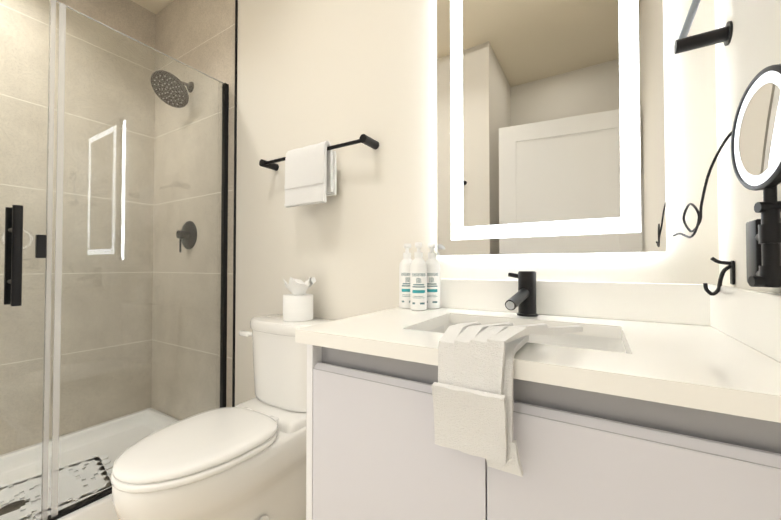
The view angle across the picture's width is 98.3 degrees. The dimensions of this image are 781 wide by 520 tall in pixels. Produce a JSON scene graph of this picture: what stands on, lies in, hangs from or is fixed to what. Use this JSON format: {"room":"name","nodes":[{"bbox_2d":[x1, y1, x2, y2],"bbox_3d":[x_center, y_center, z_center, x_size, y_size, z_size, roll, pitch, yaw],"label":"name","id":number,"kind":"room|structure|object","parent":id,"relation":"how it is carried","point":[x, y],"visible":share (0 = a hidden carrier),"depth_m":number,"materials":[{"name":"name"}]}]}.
{"room":"bathroom","nodes":[
{"label":"bathroom","id":0,"kind":"room"},
{"bbox_2d":[131,0,173,13],"bbox_3d":[-0.994,-1.739,0.591,2.995,0.100,2.500,-1,-1,31],"label":"ceiling","id":1,"kind":"structure","parent":0,"point":[155,6],"depth_m":2.20,"materials":[{"name":"beige paint"}]},
{"bbox_2d":[235,0,718,405],"bbox_3d":[-0.371,-0.303,1.593,2.995,2.740,0.100,-1,-1,31],"label":"wall","id":2,"kind":"structure","parent":0,"point":[313,72],"depth_m":1.37,"materials":[{"name":"white paint"}]},
{"bbox_2d":[151,0,234,419],"bbox_3d":[-1.215,-0.295,2.043,0.887,2.740,0.008,-1,-1,31],"label":"wall tile","id":3,"kind":"structure","parent":2,"relation":"attached to","point":[198,35],"depth_m":2.02,"materials":[{"name":"beige tile"}]},
{"bbox_2d":[151,70,193,107],"bbox_3d":[-1.248,-0.990,1.948,0.200,0.178,0.207,-1,-1,31],"label":"shower head","id":4,"kind":"object","parent":3,"relation":"attached to","point":[164,95],"depth_m":1.92},
{"bbox_2d":[176,221,196,251],"bbox_3d":[-1.227,-0.141,2.007,0.172,0.191,0.062,-1,-1,31],"label":"shower valve","id":5,"kind":"object","parent":3,"relation":"attached to","point":[185,236],"depth_m":2.00,"materials":[{"name":"black metal"}]},
{"bbox_2d":[232,0,237,406],"bbox_3d":[-0.833,-0.299,1.809,0.008,2.740,0.010,-1,-1,31],"label":"trim","id":6,"kind":"structure","parent":2,"relation":"attached to","point":[234,226],"depth_m":1.81,"materials":[{"name":"black metal"}]},
{"bbox_2d":[259,134,378,206],"bbox_3d":[-0.334,-0.359,1.453,0.615,0.256,0.103,-1,-1,31],"label":"towel rail","id":7,"kind":"object","parent":2,"relation":"attached to","point":[310,175],"visible":1,"depth_m":1.40,"materials":[{"name":"black"}]},
{"bbox_2d":[284,141,336,206],"bbox_3d":[-0.343,-0.359,1.439,0.235,0.256,0.069,-1,-1,31],"label":"towel","id":8,"kind":"object","parent":7,"relation":"hanging from","point":[310,171],"depth_m":1.40,"materials":[{"name":"white fabric"}]},
{"bbox_2d":[437,0,665,255],"bbox_3d":[0.432,-0.545,1.022,0.612,1.054,0.044,-1,-1,31],"label":"led mirror","id":9,"kind":"object","parent":2,"relation":"attached to","point":[550,126],"visible":0.96,"depth_m":0.98,"materials":[{"name":"white mirror"}]},
{"bbox_2d":[715,0,780,293],"bbox_3d":[0.217,-0.333,-0.226,0.100,2.740,2.400,-1,-1,31],"label":"wall","id":10,"kind":"structure","parent":0,"point":[748,53],"depth_m":0.71,"materials":[{"name":"white paint"}]},
{"bbox_2d":[674,0,732,53],"bbox_3d":[0.706,-0.621,0.769,0.092,0.294,0.048,-1,-1,31],"label":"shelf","id":11,"kind":"object","parent":10,"relation":"attached to","point":[684,43],"visible":1,"depth_m":0.77,"materials":[{"name":"black metal"}]},
{"bbox_2d":[703,257,734,295],"bbox_3d":[0.721,0.036,0.743,0.050,0.087,0.018,-1,-1,31],"label":"hanger","id":12,"kind":"object","parent":10,"relation":"attached to","point":[731,265],"visible":0.98,"depth_m":0.74,"materials":[{"name":"black metal"}]},
{"bbox_2d":[673,64,780,287],"bbox_3d":[0.576,-0.117,0.566,0.112,0.314,0.332,-1,-1,31],"label":"makeup mirror","id":13,"kind":"object","parent":10,"relation":"attached to","point":[755,133],"visible":1,"depth_m":0.49,"materials":[{"name":"black mirror"}]},
{"bbox_3d":[-0.994,1.100,0.545,2.995,0.100,2.500,-1,-1,31],"label":"floor","id":14,"kind":"structure","parent":0,"visible":0},
{"bbox_2d":[0,407,179,519],"bbox_3d":[-1.616,1.011,1.375,0.852,0.105,1.510,-1,-1,31],"label":"shower tray","id":15,"kind":"object","parent":14,"relation":"on","point":[102,508],"depth_m":1.79,"materials":[{"name":"white plastic"}]},
{"bbox_2d":[0,455,112,519],"bbox_3d":[-1.629,1.019,1.365,0.428,0.006,0.808,-1,-1,41],"label":"bath mat","id":16,"kind":"object","parent":15,"relation":"on","point":[107,469],"depth_m":1.52,"materials":[{"name":"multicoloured fabric"}]},
{"bbox_2d":[0,0,228,519],"bbox_3d":[-1.287,-0.008,1.192,0.115,1.925,1.511,-1,-1,31],"label":"shower enclosure","id":17,"kind":"object","parent":15,"relation":"on","point":[13,256],"visible":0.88,"depth_m":1.29,"materials":[{"name":"clear glass"}]},
{"bbox_2d":[110,314,334,519],"bbox_3d":[-0.553,0.653,1.199,0.437,0.816,0.707,-1,-1,31],"label":"toilet","id":18,"kind":"object","parent":14,"relation":"on","point":[245,460],"visible":0.79,"depth_m":1.09,"materials":[{"name":"white ceramic"}]},
{"bbox_2d":[283,277,315,321],"bbox_3d":[-0.378,0.158,1.415,0.140,0.179,0.133,-1,-1,31],"label":"roll","id":19,"kind":"object","parent":18,"relation":"on","point":[298,304],"visible":1,"depth_m":1.37,"materials":[{"name":"white paper"}]},
{"bbox_2d":[295,278,780,519],"bbox_3d":[0.287,0.556,0.788,0.842,0.996,0.562,-1,-1,31],"label":"bathroom vanity","id":20,"kind":"object","parent":14,"relation":"on","point":[645,401],"visible":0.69,"depth_m":0.57,"materials":[{"name":"white"}]},
{"bbox_2d":[399,244,412,307],"bbox_3d":[0.058,0.054,1.159,0.055,0.219,0.068,0,-1,-1],"label":"soap bottle","id":21,"kind":"object","parent":20,"relation":"on","point":[404,281],"visible":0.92,"depth_m":1.14,"materials":[{"name":"white plastic"}]},
{"bbox_2d":[410,242,426,310],"bbox_3d":[0.092,0.053,1.103,0.055,0.219,0.068,0,-1,4],"label":"soap bottle","id":22,"kind":"object","parent":20,"relation":"on","point":[418,283],"visible":1,"depth_m":1.09,"materials":[{"name":"white plastic"}]},
{"bbox_2d":[426,243,439,308],"bbox_3d":[0.140,0.054,1.146,0.055,0.219,0.068,0,-1,13],"label":"soap bottle","id":23,"kind":"object","parent":20,"relation":"on","point":[433,282],"visible":0.94,"depth_m":1.13,"materials":[{"name":"white plastic"}]},
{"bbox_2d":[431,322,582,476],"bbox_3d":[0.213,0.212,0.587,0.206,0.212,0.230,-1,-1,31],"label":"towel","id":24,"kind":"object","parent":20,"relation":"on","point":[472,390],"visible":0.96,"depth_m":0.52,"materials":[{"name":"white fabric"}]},
{"bbox_2d":[505,271,537,316],"bbox_3d":[0.362,0.096,0.948,0.082,0.128,0.155,-1,-1,31],"label":"faucet","id":25,"kind":"object","parent":20,"relation":"on","point":[523,299],"visible":0.96,"depth_m":0.96,"materials":[{"name":"black metal"}]},
{"bbox_3d":[-2.058,-0.303,1.606,0.100,2.740,1.630,-1,-1,31],"label":"wall","id":26,"kind":"structure","parent":0,"visible":0},
{"bbox_2d":[0,0,155,454],"bbox_3d":[-1.988,-0.302,1.617,0.008,2.740,1.522,-1,-1,31],"label":"wall tile","id":27,"kind":"structure","parent":26,"relation":"attached to","point":[132,19],"depth_m":1.95,"materials":[{"name":"beige tile"}]}
]}

